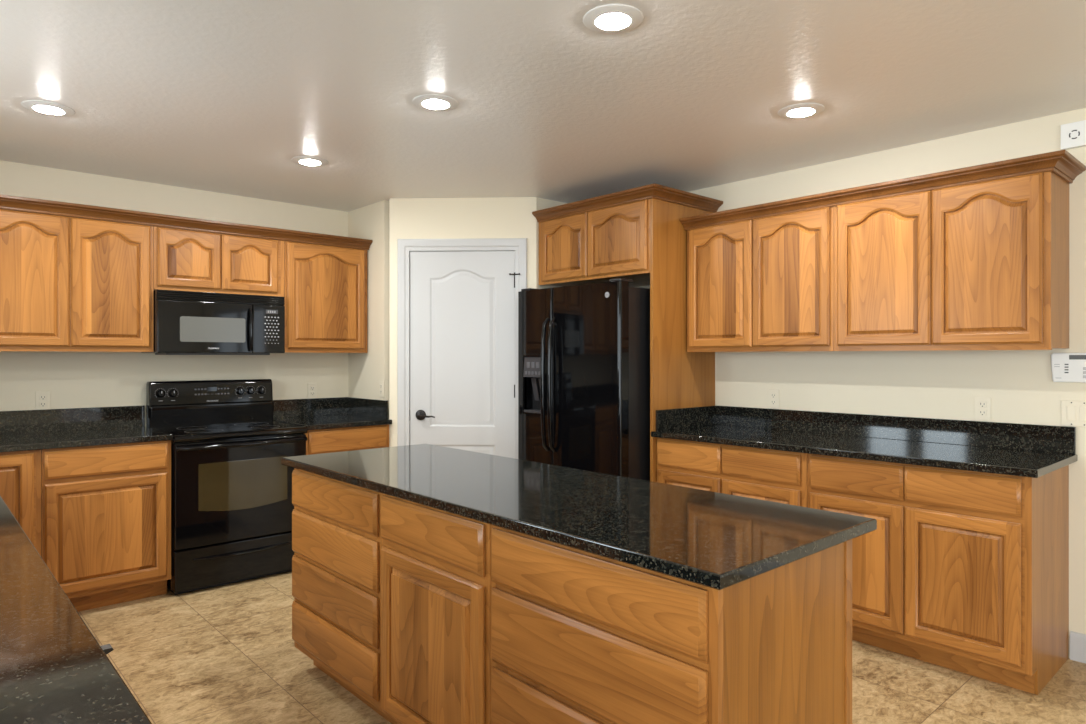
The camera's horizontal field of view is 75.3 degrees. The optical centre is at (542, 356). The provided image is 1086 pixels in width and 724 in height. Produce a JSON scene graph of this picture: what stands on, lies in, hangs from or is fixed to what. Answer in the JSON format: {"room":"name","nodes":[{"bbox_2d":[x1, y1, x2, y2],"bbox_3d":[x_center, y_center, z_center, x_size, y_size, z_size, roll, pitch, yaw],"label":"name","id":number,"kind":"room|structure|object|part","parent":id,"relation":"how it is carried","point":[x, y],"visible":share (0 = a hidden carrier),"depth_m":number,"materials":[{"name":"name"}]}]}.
{"room":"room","nodes":[
{"label":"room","id":0,"kind":"room"},
{"bbox_2d":[0,160,347,426],"bbox_3d":[-2.080,0.124,4.859,4.520,2.442,0.117,0,0,-42],"label":"wall","id":1,"kind":"structure","parent":0,"point":[72,379],"depth_m":4.40,"materials":[{"name":"beige paint"}]},
{"bbox_2d":[35,391,49,409],"bbox_3d":[-2.879,0.253,4.053,0.070,0.114,0.009,0,0,-42],"label":"wall outlet","id":2,"kind":"object","parent":1,"relation":"attached to","point":[42,398],"visible":1,"depth_m":4.05,"materials":[{"name":"beige plastic"}]},
{"bbox_2d":[39,395,46,399],"bbox_3d":[-2.878,0.233,4.052,0.034,0.029,0.004,0,0,-42],"label":"receptacle","id":3,"kind":"object","parent":2,"relation":"attached to","point":[41,397],"depth_m":4.05,"materials":[{"name":"beige plastic"}]},
{"bbox_2d":[39,402,46,406],"bbox_3d":[-2.878,0.273,4.052,0.034,0.029,0.004,0,0,-42],"label":"receptacle","id":4,"kind":"object","parent":2,"relation":"attached to","point":[41,404],"depth_m":4.05,"materials":[{"name":"beige plastic"}]},
{"bbox_2d":[0,405,144,434],"bbox_3d":[-3.048,0.366,3.892,1.503,0.129,0.020,0,0,-42],"label":"backsplash","id":5,"kind":"structure","parent":1,"relation":"attached to","point":[44,420],"depth_m":4.13,"materials":[{"name":"black stone"}]},
{"bbox_2d":[0,209,153,351],"bbox_3d":[-2.704,-0.404,3.987,0.825,0.747,0.337,0,0,-42],"label":"upper cabinet","id":6,"kind":"object","parent":1,"relation":"attached to","point":[68,284],"visible":1,"depth_m":3.88,"materials":[{"name":"brown wood"}]},
{"bbox_3d":[-2.745,-0.410,3.735,0.284,0.601,0.016,0,0,-42],"label":"raised panel","id":7,"kind":"part","parent":6,"relation":"part of","materials":[{"name":"brown wood"}]},
{"bbox_3d":[-2.745,-0.412,3.735,0.390,0.710,0.018,0,0,-42],"label":"door","id":8,"kind":"part","parent":6,"relation":"part of","materials":[{"name":"brown wood"}]},
{"bbox_3d":[-2.450,-0.412,4.001,0.392,0.710,0.018,0,0,-42],"label":"door","id":9,"kind":"part","parent":6,"relation":"part of","materials":[{"name":"brown wood"}]},
{"bbox_3d":[-2.450,-0.410,4.001,0.286,0.601,0.016,0,0,-42],"label":"raised panel","id":10,"kind":"part","parent":6,"relation":"part of","materials":[{"name":"brown wood"}]},
{"bbox_2d":[154,226,283,296],"bbox_3d":[-2.107,-0.589,4.525,0.778,0.377,0.337,0,0,-42],"label":"upper cabinet","id":11,"kind":"object","parent":1,"relation":"attached to","point":[184,260],"visible":1,"depth_m":4.37,"materials":[{"name":"brown wood"}]},
{"bbox_3d":[-2.144,-0.594,4.277,0.356,0.347,0.018,0,0,-42],"label":"door","id":12,"kind":"part","parent":11,"relation":"part of","materials":[{"name":"brown wood"}]},
{"bbox_3d":[-2.144,-0.592,4.277,0.250,0.238,0.016,0,0,-42],"label":"raised panel","id":13,"kind":"part","parent":11,"relation":"part of","materials":[{"name":"brown wood"}]},
{"bbox_2d":[141,289,284,354],"bbox_3d":[-2.083,-0.204,4.486,0.755,0.382,0.424,0,0,-42],"label":"microwave","id":14,"kind":"object","parent":11,"relation":"attached to","point":[185,322],"visible":1,"depth_m":4.33,"materials":[{"name":"black plastic"}]},
{"bbox_3d":[-2.055,-0.180,4.299,0.547,0.311,0.026,0,0,-42],"label":"door","id":15,"kind":"part","parent":14,"relation":"part of","materials":[{"name":"black ceramic"}]},
{"bbox_3d":[-2.096,-0.019,4.486,0.617,0.012,0.250,0,0,-42],"label":"underside plate","id":16,"kind":"part","parent":14,"relation":"part of","materials":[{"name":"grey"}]},
{"bbox_3d":[-1.845,-0.172,4.447,0.020,0.275,0.047,0,0,-42],"label":"handle","id":17,"kind":"part","parent":14,"relation":"part of","materials":[{"name":"black plastic"}]},
{"bbox_3d":[-1.774,-0.180,4.553,0.205,0.311,0.024,0,0,-42],"label":"control panel","id":18,"kind":"part","parent":14,"relation":"part of","materials":[{"name":"black plastic"}]},
{"bbox_3d":[-1.876,-0.594,4.518,0.352,0.347,0.018,0,0,-42],"label":"door","id":19,"kind":"part","parent":11,"relation":"part of","materials":[{"name":"brown wood"}]},
{"bbox_3d":[-1.876,-0.592,4.518,0.246,0.238,0.016,0,0,-42],"label":"raised panel","id":20,"kind":"part","parent":11,"relation":"part of","materials":[{"name":"brown wood"}]},
{"bbox_2d":[273,397,346,418],"bbox_3d":[-1.692,0.366,5.115,0.604,0.129,0.020,0,0,-42],"label":"backsplash","id":21,"kind":"structure","parent":1,"relation":"attached to","point":[288,408],"depth_m":5.10,"materials":[{"name":"black stone"}]},
{"bbox_2d":[308,383,316,398],"bbox_3d":[-1.681,0.247,5.134,0.070,0.114,0.009,0,0,-42],"label":"wall outlet","id":22,"kind":"object","parent":1,"relation":"attached to","point":[312,387],"visible":1,"depth_m":5.13,"materials":[{"name":"beige plastic"}]},
{"bbox_2d":[283,241,366,352],"bbox_3d":[-1.592,-0.404,4.989,0.604,0.747,0.337,0,0,-42],"label":"upper cabinet","id":23,"kind":"object","parent":1,"relation":"attached to","point":[325,286],"visible":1,"depth_m":4.85,"materials":[{"name":"brown wood"}]},
{"bbox_3d":[-1.490,-0.410,4.867,0.458,0.601,0.016,0,0,-42],"label":"raised panel","id":24,"kind":"part","parent":23,"relation":"part of","materials":[{"name":"brown wood"}]},
{"bbox_2d":[0,194,371,249],"bbox_3d":[-2.328,-0.805,4.105,2.898,0.065,0.090,0,0,-42],"label":"crown molding","id":25,"kind":"structure","parent":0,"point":[8,202],"depth_m":4.18,"materials":[{"name":"brown wood"}]},
{"bbox_2d":[348,200,388,418],"bbox_3d":[-1.255,0.124,5.159,0.100,2.442,0.543,0,0,-42],"label":"wall","id":26,"kind":"structure","parent":0,"point":[370,222],"depth_m":5.03,"materials":[{"name":"beige paint"}]},
{"bbox_2d":[379,381,383,396],"bbox_3d":[-1.135,0.225,4.945,0.009,0.114,0.070,0,0,-42],"label":"wall outlet","id":27,"kind":"object","parent":26,"relation":"attached to","point":[381,383],"visible":1,"depth_m":4.94,"materials":[{"name":"beige plastic"}]},
{"bbox_2d":[389,197,535,446],"bbox_3d":[-0.552,0.124,4.909,1.019,2.442,0.110,0,0,2],"label":"wall","id":28,"kind":"structure","parent":0,"point":[502,217],"depth_m":4.86,"materials":[{"name":"beige paint"}]},
{"bbox_2d":[397,238,526,458],"bbox_3d":[-0.558,0.265,4.848,0.899,2.161,0.092,0,0,2],"label":"door","id":29,"kind":"structure","parent":28,"relation":"in","point":[457,299],"depth_m":4.86,"materials":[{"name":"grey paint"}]},
{"bbox_3d":[-0.846,0.401,4.845,0.072,0.072,0.047,0,0,2],"label":"handle","id":30,"kind":"part","parent":29,"relation":"part of","materials":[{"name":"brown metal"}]},
{"bbox_3d":[-0.793,0.406,4.821,0.110,0.026,0.021,0,0,2],"label":"lever","id":31,"kind":"part","parent":29,"relation":"part of","materials":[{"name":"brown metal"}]},
{"bbox_2d":[0,0,1085,211],"bbox_3d":[-0.177,-1.157,0.473,7.570,0.120,9.180,0,0,-42],"label":"ceiling","id":32,"kind":"structure","parent":0,"point":[219,96],"depth_m":2.83,"materials":[{"name":"white paint"}]},
{"bbox_2d":[21,100,74,115],"bbox_3d":[-2.179,-1.088,3.104,0.196,0.018,0.196,0,0,-42],"label":"recessed light","id":33,"kind":"object","parent":32,"relation":"in","point":[43,107],"visible":1,"depth_m":3.08,"materials":[{"name":"white"}]},
{"bbox_2d":[292,156,327,165],"bbox_3d":[-1.304,-1.088,3.942,0.196,0.018,0.196,0,0,-42],"label":"recessed light","id":34,"kind":"object","parent":32,"relation":"in","point":[302,160],"visible":1,"depth_m":3.91,"materials":[{"name":"white"}]},
{"bbox_2d":[413,94,458,110],"bbox_3d":[-0.463,-1.088,3.037,0.196,0.018,0.196,0,0,-42],"label":"recessed light","id":35,"kind":"object","parent":32,"relation":"in","point":[431,102],"visible":1,"depth_m":3.01,"materials":[{"name":"white"}]},
{"bbox_2d":[583,4,643,33],"bbox_3d":[0.228,-1.088,2.286,0.196,0.018,0.196,0,0,-42],"label":"recessed light","id":36,"kind":"object","parent":32,"relation":"in","point":[610,18],"visible":1,"depth_m":2.26,"materials":[{"name":"white"}]},
{"bbox_2d":[778,103,824,118],"bbox_3d":[1.149,-1.088,3.138,0.196,0.018,0.196,0,0,-42],"label":"recessed light","id":37,"kind":"object","parent":32,"relation":"in","point":[802,110],"visible":1,"depth_m":3.11,"materials":[{"name":"white"}]},
{"bbox_2d":[536,197,566,288],"bbox_3d":[0.162,0.124,5.088,0.644,2.442,0.100,0,0,-42],"label":"wall","id":38,"kind":"structure","parent":0,"point":[541,203],"depth_m":4.85,"materials":[{"name":"beige paint"}]},
{"bbox_2d":[78,571,1085,723],"bbox_3d":[-0.177,1.405,0.473,7.570,0.120,9.180,0,0,-42],"label":"floor","id":39,"kind":"structure","parent":0,"point":[223,654],"depth_m":2.94,"materials":[{"name":"tile"}]},
{"bbox_2d":[0,450,40,555],"bbox_3d":[-2.832,0.904,3.654,0.308,0.881,0.619,0,0,-42],"label":"base cabinet","id":40,"kind":"object","parent":39,"relation":"on","point":[20,471],"visible":0.44,"depth_m":3.48,"materials":[{"name":"brown wood"}]},
{"bbox_3d":[-2.635,0.850,3.428,0.140,0.623,0.016,0,0,-42],"label":"raised panel","id":41,"kind":"part","parent":40,"relation":"part of","materials":[{"name":"brown wood"}]},
{"bbox_2d":[41,440,170,611],"bbox_3d":[-2.496,0.904,3.957,0.593,0.881,0.620,0,0,-42],"label":"base cabinet","id":42,"kind":"object","parent":39,"relation":"on","point":[106,509],"visible":0.83,"depth_m":3.73,"materials":[{"name":"brown wood"}]},
{"bbox_2d":[0,405,172,723],"bbox_3d":[-1.591,0.382,2.262,1.524,0.160,4.392,0,0,-42],"label":"countertop","id":43,"kind":"structure","parent":42,"relation":"on","point":[54,670],"depth_m":1.12,"materials":[{"name":"black stone"}]},
{"bbox_3d":[-2.299,0.548,3.730,0.562,0.139,0.019,0,0,-42],"label":"drawer","id":44,"kind":"part","parent":42,"relation":"part of","materials":[{"name":"brown wood"}]},
{"bbox_3d":[-2.299,0.930,3.730,0.562,0.574,0.018,0,0,-42],"label":"door","id":45,"kind":"part","parent":42,"relation":"part of","materials":[{"name":"brown wood"}]},
{"bbox_3d":[-2.299,0.929,3.730,0.448,0.458,0.016,0,0,-42],"label":"raised panel","id":46,"kind":"part","parent":42,"relation":"part of","materials":[{"name":"brown wood"}]},
{"bbox_2d":[101,644,113,654],"bbox_3d":[-1.132,0.909,1.166,0.620,0.872,0.598,0,0,-42],"label":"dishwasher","id":47,"kind":"object","parent":39,"relation":"on","point":[107,648],"visible":0.04,"depth_m":1.15,"materials":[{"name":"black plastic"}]},
{"bbox_2d":[146,379,307,594],"bbox_3d":[-1.962,0.749,4.387,0.762,1.193,0.696,0,0,-42],"label":"range","id":48,"kind":"object","parent":39,"relation":"on","point":[232,507],"visible":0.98,"depth_m":4.20,"materials":[{"name":"black metal"}]},
{"bbox_3d":[-2.363,0.227,4.356,0.052,0.052,0.032,0,0,-42],"label":"knob","id":49,"kind":"part","parent":48,"relation":"part of","materials":[{"name":"black plastic"}]},
{"bbox_3d":[-2.311,0.227,4.403,0.052,0.052,0.032,0,0,-42],"label":"knob","id":50,"kind":"part","parent":48,"relation":"part of","materials":[{"name":"black plastic"}]},
{"bbox_3d":[-2.158,0.301,4.606,0.762,0.298,0.109,0,0,-42],"label":"control panel","id":51,"kind":"part","parent":48,"relation":"part of","materials":[{"name":"black ceramic"}]},
{"bbox_2d":[152,421,307,442],"bbox_3d":[-1.949,0.458,4.373,0.762,0.042,0.564,0,0,-42],"label":"cooktop","id":52,"kind":"object","parent":48,"relation":"in","point":[198,431],"depth_m":4.28,"materials":[{"name":"black"}]},
{"bbox_3d":[-1.783,1.202,4.190,0.756,0.226,0.038,0,0,-42],"label":"drawer","id":53,"kind":"part","parent":48,"relation":"part of","materials":[{"name":"black metal"}]},
{"bbox_3d":[-1.782,0.783,4.188,0.756,0.592,0.042,0,0,-42],"label":"oven door","id":54,"kind":"part","parent":48,"relation":"part of","materials":[{"name":"black glass"}]},
{"bbox_3d":[-2.008,0.227,4.676,0.052,0.052,0.032,0,0,-42],"label":"knob","id":55,"kind":"part","parent":48,"relation":"part of","materials":[{"name":"black plastic"}]},
{"bbox_3d":[-1.750,0.513,4.152,0.754,0.027,0.064,0,0,-42],"label":"handle","id":56,"kind":"part","parent":48,"relation":"part of","materials":[{"name":"black metal"}]},
{"bbox_3d":[-1.764,1.157,4.167,0.561,0.024,0.025,0,0,-42],"label":"drawer pull","id":57,"kind":"part","parent":48,"relation":"part of","materials":[{"name":"black metal"}]},
{"bbox_3d":[-1.957,0.227,4.722,0.052,0.052,0.032,0,0,-42],"label":"knob","id":58,"kind":"part","parent":48,"relation":"part of","materials":[{"name":"black plastic"}]},
{"bbox_3d":[-1.904,0.227,4.770,0.052,0.052,0.032,0,0,-42],"label":"knob","id":59,"kind":"part","parent":48,"relation":"part of","materials":[{"name":"black plastic"}]},
{"bbox_2d":[292,468,396,723],"bbox_3d":[-0.612,0.904,2.928,0.590,0.881,0.751,0,0,-42],"label":"base cabinet","id":60,"kind":"object","parent":39,"relation":"on","point":[337,539],"visible":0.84,"depth_m":2.67,"materials":[{"name":"brown wood"}]},
{"bbox_3d":[-0.826,1.126,2.739,0.019,0.168,0.725,0,0,-42],"label":"drawer","id":61,"kind":"part","parent":60,"relation":"part of","materials":[{"name":"brown wood"}]},
{"bbox_3d":[-0.826,0.936,2.739,0.019,0.178,0.725,0,0,-42],"label":"drawer","id":62,"kind":"part","parent":60,"relation":"part of","materials":[{"name":"brown wood"}]},
{"bbox_3d":[-0.826,0.741,2.739,0.019,0.179,0.725,0,0,-42],"label":"drawer","id":63,"kind":"part","parent":60,"relation":"part of","materials":[{"name":"brown wood"}]},
{"bbox_3d":[-0.826,0.558,2.739,0.019,0.150,0.725,0,0,-42],"label":"drawer","id":64,"kind":"part","parent":60,"relation":"part of","materials":[{"name":"brown wood"}]},
{"bbox_2d":[304,424,388,454],"bbox_3d":[-1.478,0.904,4.875,0.599,0.881,0.620,0,0,-42],"label":"base cabinet","id":65,"kind":"object","parent":39,"relation":"on","point":[320,441],"visible":0.16,"depth_m":4.63,"materials":[{"name":"brown wood"}]},
{"bbox_2d":[273,397,391,429],"bbox_3d":[-1.480,0.382,4.881,0.604,0.160,0.652,0,0,-42],"label":"countertop","id":66,"kind":"structure","parent":65,"relation":"on","point":[336,412],"depth_m":5.01,"materials":[{"name":"black stone"}]},
{"bbox_2d":[381,493,489,723],"bbox_3d":[-0.153,0.904,2.420,0.590,0.881,0.616,0,0,-42],"label":"base cabinet","id":67,"kind":"object","parent":39,"relation":"on","point":[435,563],"visible":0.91,"depth_m":2.19,"materials":[{"name":"brown wood"}]},
{"bbox_3d":[-0.365,0.938,2.230,0.016,0.447,0.464,0,0,-42],"label":"raised panel","id":68,"kind":"part","parent":67,"relation":"part of","materials":[{"name":"brown wood"}]},
{"bbox_3d":[-0.366,0.555,2.229,0.019,0.149,0.578,0,0,-42],"label":"drawer","id":69,"kind":"part","parent":67,"relation":"part of","materials":[{"name":"brown wood"}]},
{"bbox_2d":[518,278,649,480],"bbox_3d":[0.399,0.447,4.578,0.885,1.797,0.912,0,0,-42],"label":"refrigerator","id":70,"kind":"object","parent":39,"relation":"on","point":[584,349],"visible":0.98,"depth_m":4.18,"materials":[{"name":"black plastic"}]},
{"bbox_3d":[-0.044,0.065,4.555,0.066,0.130,0.181,0,0,-42],"label":"dispenser panel","id":71,"kind":"part","parent":70,"relation":"part of","materials":[{"name":"grey plastic"}]},
{"bbox_3d":[-0.033,0.408,4.561,0.093,1.683,0.359,0,0,-42],"label":"freezer door","id":72,"kind":"part","parent":70,"relation":"part of","materials":[{"name":"black metal"}]},
{"bbox_3d":[0.012,0.172,4.397,0.067,0.838,0.028,0,0,-42],"label":"handle","id":73,"kind":"part","parent":70,"relation":"part of","materials":[{"name":"black"}]},
{"bbox_3d":[0.053,0.172,4.351,0.067,0.838,0.028,0,0,-42],"label":"handle","id":74,"kind":"part","parent":70,"relation":"part of","materials":[{"name":"black plastic"}]},
{"bbox_3d":[0.274,0.408,4.220,0.094,1.683,0.547,0,0,-42],"label":"fridge door","id":75,"kind":"part","parent":70,"relation":"part of","materials":[{"name":"black metal"}]},
{"bbox_2d":[532,183,722,481],"bbox_3d":[0.535,0.177,4.637,0.687,2.335,1.060,0,0,-42],"label":"tall cabinet","id":76,"kind":"object","parent":39,"relation":"on","point":[638,234],"visible":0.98,"depth_m":4.27,"materials":[{"name":"brown wood"}]},
{"bbox_3d":[0.135,-0.716,4.644,0.016,0.302,0.328,0,0,-42],"label":"raised panel","id":77,"kind":"part","parent":76,"relation":"part of","materials":[{"name":"brown wood"}]},
{"bbox_3d":[0.134,-0.718,4.643,0.018,0.411,0.434,0,0,-42],"label":"door","id":78,"kind":"part","parent":76,"relation":"part of","materials":[{"name":"brown wood"}]},
{"bbox_3d":[0.304,-0.712,4.484,0.019,0.437,0.978,0,0,-42],"label":"frame","id":79,"kind":"part","parent":76,"relation":"part of","materials":[{"name":"brown wood"}]},
{"bbox_3d":[0.445,-0.716,4.299,0.016,0.302,0.376,0,0,-42],"label":"raised panel","id":80,"kind":"part","parent":76,"relation":"part of","materials":[{"name":"brown wood"}]},
{"bbox_3d":[0.445,-0.718,4.299,0.018,0.411,0.482,0,0,-42],"label":"door","id":81,"kind":"part","parent":76,"relation":"part of","materials":[{"name":"brown wood"}]},
{"bbox_3d":[0.535,-0.958,4.637,0.687,0.065,1.060,0,0,-42],"label":"crown","id":82,"kind":"part","parent":76,"relation":"part of","materials":[{"name":"brown wood"}]},
{"bbox_3d":[0.865,0.207,4.316,0.627,2.275,0.021,0,0,-42],"label":"panel","id":83,"kind":"part","parent":76,"relation":"part of","materials":[{"name":"brown wood"}]},
{"bbox_2d":[490,524,851,723],"bbox_3d":[0.323,0.904,1.918,0.625,0.881,0.764,0,0,-42],"label":"base cabinet","id":84,"kind":"object","parent":39,"relation":"on","point":[577,636],"visible":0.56,"depth_m":1.66,"materials":[{"name":"brown wood"}]},
{"bbox_3d":[0.096,1.042,1.718,0.019,0.337,0.718,0,0,-42],"label":"drawer","id":85,"kind":"part","parent":84,"relation":"part of","materials":[{"name":"brown wood"}]},
{"bbox_2d":[281,444,876,589],"bbox_3d":[-0.117,0.447,2.452,0.728,0.032,2.202,0,0,-42],"label":"countertop","id":86,"kind":"structure","parent":84,"relation":"on","point":[715,540],"depth_m":2.00,"materials":[{"name":"black stone"}]},
{"bbox_3d":[0.096,0.752,1.718,0.019,0.205,0.718,0,0,-42],"label":"drawer","id":87,"kind":"part","parent":84,"relation":"part of","materials":[{"name":"brown wood"}]},
{"bbox_3d":[0.096,0.558,1.718,0.019,0.150,0.718,0,0,-42],"label":"drawer","id":88,"kind":"part","parent":84,"relation":"part of","materials":[{"name":"brown wood"}]},
{"bbox_3d":[0.111,0.854,1.730,0.019,0.779,0.760,0,0,-42],"label":"frame","id":89,"kind":"part","parent":84,"relation":"part of","materials":[{"name":"brown wood"}]},
{"bbox_3d":[0.574,0.904,1.644,0.550,0.881,0.012,0,0,-42],"label":"panel","id":90,"kind":"part","parent":84,"relation":"part of","materials":[{"name":"brown wood"}]},
{"bbox_2d":[657,437,806,506],"bbox_3d":[1.189,0.904,3.966,0.615,0.881,0.925,0,0,-42],"label":"base cabinet","id":91,"kind":"object","parent":39,"relation":"on","point":[778,476],"visible":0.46,"depth_m":3.71,"materials":[{"name":"brown wood"}]},
{"bbox_3d":[0.809,0.935,3.943,0.016,0.446,0.314,0,0,-42],"label":"raised panel","id":92,"kind":"part","parent":91,"relation":"part of","materials":[{"name":"brown wood"}]},
{"bbox_3d":[0.809,0.554,3.943,0.019,0.151,0.428,0,0,-42],"label":"drawer","id":93,"kind":"part","parent":91,"relation":"part of","materials":[{"name":"brown wood"}]},
{"bbox_3d":[0.809,0.936,3.943,0.018,0.562,0.428,0,0,-42],"label":"door","id":94,"kind":"part","parent":91,"relation":"part of","materials":[{"name":"brown wood"}]},
{"bbox_3d":[1.109,0.935,3.611,0.016,0.446,0.332,0,0,-42],"label":"raised panel","id":95,"kind":"part","parent":91,"relation":"part of","materials":[{"name":"brown wood"}]},
{"bbox_3d":[1.108,0.554,3.611,0.019,0.151,0.446,0,0,-42],"label":"drawer","id":96,"kind":"part","parent":91,"relation":"part of","materials":[{"name":"brown wood"}]},
{"bbox_3d":[1.109,0.936,3.611,0.018,0.562,0.446,0,0,-42],"label":"door","id":97,"kind":"part","parent":91,"relation":"part of","materials":[{"name":"brown wood"}]},
{"bbox_2d":[807,453,1068,694],"bbox_3d":[1.809,0.904,3.279,0.615,0.881,0.923,0,0,-42],"label":"base cabinet","id":98,"kind":"object","parent":39,"relation":"on","point":[967,572],"visible":0.76,"depth_m":2.97,"materials":[{"name":"brown wood"}]},
{"bbox_3d":[1.435,0.935,3.249,0.016,0.446,0.318,0,0,-42],"label":"raised panel","id":99,"kind":"part","parent":98,"relation":"part of","materials":[{"name":"brown wood"}]},
{"bbox_3d":[1.435,0.936,3.249,0.018,0.562,0.432,0,0,-42],"label":"door","id":100,"kind":"part","parent":98,"relation":"part of","materials":[{"name":"brown wood"}]},
{"bbox_3d":[1.435,0.554,3.248,0.019,0.151,0.432,0,0,-42],"label":"drawer","id":101,"kind":"part","parent":98,"relation":"part of","materials":[{"name":"brown wood"}]},
{"bbox_2d":[651,405,1077,477],"bbox_3d":[1.497,0.386,3.602,0.648,0.152,1.884,0,0,-42],"label":"countertop","id":102,"kind":"structure","parent":98,"relation":"on","point":[1015,449],"depth_m":3.50,"materials":[{"name":"black stone"}]},
{"bbox_3d":[1.730,0.935,2.923,0.016,0.446,0.320,0,0,-42],"label":"raised panel","id":103,"kind":"part","parent":98,"relation":"part of","materials":[{"name":"brown wood"}]},
{"bbox_3d":[1.729,0.554,2.922,0.019,0.151,0.434,0,0,-42],"label":"drawer","id":104,"kind":"part","parent":98,"relation":"part of","materials":[{"name":"brown wood"}]},
{"bbox_3d":[1.730,0.936,2.923,0.018,0.562,0.434,0,0,-42],"label":"door","id":105,"kind":"part","parent":98,"relation":"part of","materials":[{"name":"brown wood"}]},
{"bbox_3d":[2.129,0.904,2.954,0.576,0.881,0.012,0,0,-42],"label":"panel","id":106,"kind":"part","parent":98,"relation":"part of","materials":[{"name":"brown wood"}]},
{"bbox_2d":[637,108,1085,657],"bbox_3d":[2.628,0.124,2.924,0.120,2.442,9.063,0,0,-42],"label":"wall","id":107,"kind":"structure","parent":0,"point":[1021,388],"depth_m":3.53,"materials":[{"name":"beige paint"}]},
{"bbox_2d":[687,207,833,351],"bbox_3d":[1.298,-0.406,4.055,0.337,0.752,0.915,0,0,-42],"label":"upper cabinet","id":108,"kind":"object","parent":107,"relation":"attached to","point":[766,284],"visible":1,"depth_m":3.91,"materials":[{"name":"brown wood"}]},
{"bbox_3d":[1.029,-0.413,4.115,0.016,0.606,0.321,0,0,-42],"label":"raised panel","id":109,"kind":"part","parent":108,"relation":"part of","materials":[{"name":"brown wood"}]},
{"bbox_3d":[1.029,-0.414,4.115,0.018,0.715,0.427,0,0,-42],"label":"door","id":110,"kind":"part","parent":108,"relation":"part of","materials":[{"name":"brown wood"}]},
{"bbox_3d":[1.325,-0.413,3.787,0.016,0.606,0.339,0,0,-42],"label":"raised panel","id":111,"kind":"part","parent":108,"relation":"part of","materials":[{"name":"brown wood"}]},
{"bbox_3d":[1.325,-0.414,3.787,0.018,0.715,0.445,0,0,-42],"label":"door","id":112,"kind":"part","parent":108,"relation":"part of","materials":[{"name":"brown wood"}]},
{"bbox_2d":[768,389,778,408],"bbox_3d":[1.380,0.251,4.211,0.009,0.114,0.070,0,0,-42],"label":"wall outlet","id":113,"kind":"object","parent":107,"relation":"attached to","point":[773,394],"visible":1,"depth_m":4.21,"materials":[{"name":"beige plastic"}]},
{"bbox_2d":[680,150,1085,230],"bbox_3d":[1.608,-0.805,3.680,0.378,0.065,1.913,0,0,-42],"label":"crown molding","id":114,"kind":"structure","parent":107,"relation":"attached to","point":[1061,163],"depth_m":3.31,"materials":[{"name":"brown wood"}]},
{"bbox_2d":[714,405,1075,453],"bbox_3d":[1.729,0.370,3.814,0.020,0.121,1.878,0,0,-42],"label":"backsplash","id":115,"kind":"structure","parent":107,"relation":"attached to","point":[1030,437],"depth_m":3.61,"materials":[{"name":"black stone"}]},
{"bbox_2d":[834,171,1068,350],"bbox_3d":[1.915,-0.406,3.371,0.337,0.752,0.923,0,0,-42],"label":"upper cabinet","id":116,"kind":"object","parent":107,"relation":"attached to","point":[981,265],"visible":1,"depth_m":3.17,"materials":[{"name":"brown wood"}]},
{"bbox_3d":[1.649,-0.413,3.428,0.016,0.606,0.334,0,0,-42],"label":"raised panel","id":117,"kind":"part","parent":116,"relation":"part of","materials":[{"name":"brown wood"}]},
{"bbox_3d":[1.649,-0.414,3.428,0.018,0.715,0.440,0,0,-42],"label":"door","id":118,"kind":"part","parent":116,"relation":"part of","materials":[{"name":"brown wood"}]},
{"bbox_3d":[1.943,-0.413,3.101,0.016,0.606,0.322,0,0,-42],"label":"raised panel","id":119,"kind":"part","parent":116,"relation":"part of","materials":[{"name":"brown wood"}]},
{"bbox_3d":[1.943,-0.414,3.101,0.018,0.715,0.428,0,0,-42],"label":"door","id":120,"kind":"part","parent":116,"relation":"part of","materials":[{"name":"brown wood"}]},
{"bbox_2d":[975,397,990,420],"bbox_3d":[2.119,0.249,3.392,0.009,0.114,0.070,0,0,-42],"label":"wall outlet","id":121,"kind":"object","parent":107,"relation":"attached to","point":[982,404],"visible":1,"depth_m":3.39,"materials":[{"name":"beige plastic"}]},
{"bbox_2d":[979,401,986,407],"bbox_3d":[2.117,0.229,3.391,0.004,0.029,0.034,0,0,-42],"label":"receptacle","id":122,"kind":"object","parent":121,"relation":"attached to","point":[982,404],"depth_m":3.39,"materials":[{"name":"beige plastic"}]},
{"bbox_2d":[979,410,986,415],"bbox_3d":[2.117,0.269,3.391,0.004,0.029,0.034,0,0,-42],"label":"receptacle","id":123,"kind":"object","parent":121,"relation":"attached to","point":[981,412],"depth_m":3.39,"materials":[{"name":"beige plastic"}]},
{"bbox_2d":[1051,353,1085,382],"bbox_3d":[2.364,0.047,3.107,0.027,0.132,0.200,0,0,-42],"label":"alarm keypad","id":124,"kind":"object","parent":107,"relation":"attached to","point":[1065,367],"visible":1,"depth_m":3.12,"materials":[{"name":"white plastic"}]},
{"bbox_2d":[1061,120,1085,149],"bbox_3d":[2.359,-0.983,3.115,0.024,0.110,0.110,0,0,-42],"label":"fire alarm","id":125,"kind":"object","parent":107,"relation":"attached to","point":[1073,135],"visible":0.98,"depth_m":3.11,"materials":[{"name":"white plastic"}]},
{"bbox_2d":[1061,400,1085,426],"bbox_3d":[2.368,0.251,3.116,0.009,0.114,0.123,0,0,-42],"label":"light switch","id":126,"kind":"object","parent":107,"relation":"attached to","point":[1073,413],"visible":1,"depth_m":3.12,"materials":[{"name":"beige plastic"}]},
{"bbox_2d":[1070,631,1085,663],"bbox_3d":[3.001,1.283,2.411,0.014,0.124,1.950,0,0,-42],"label":"baseboard","id":127,"kind":"structure","parent":107,"relation":"attached to","point":[1077,640],"depth_m":3.11,"materials":[{"name":"grey paint"}]}
]}

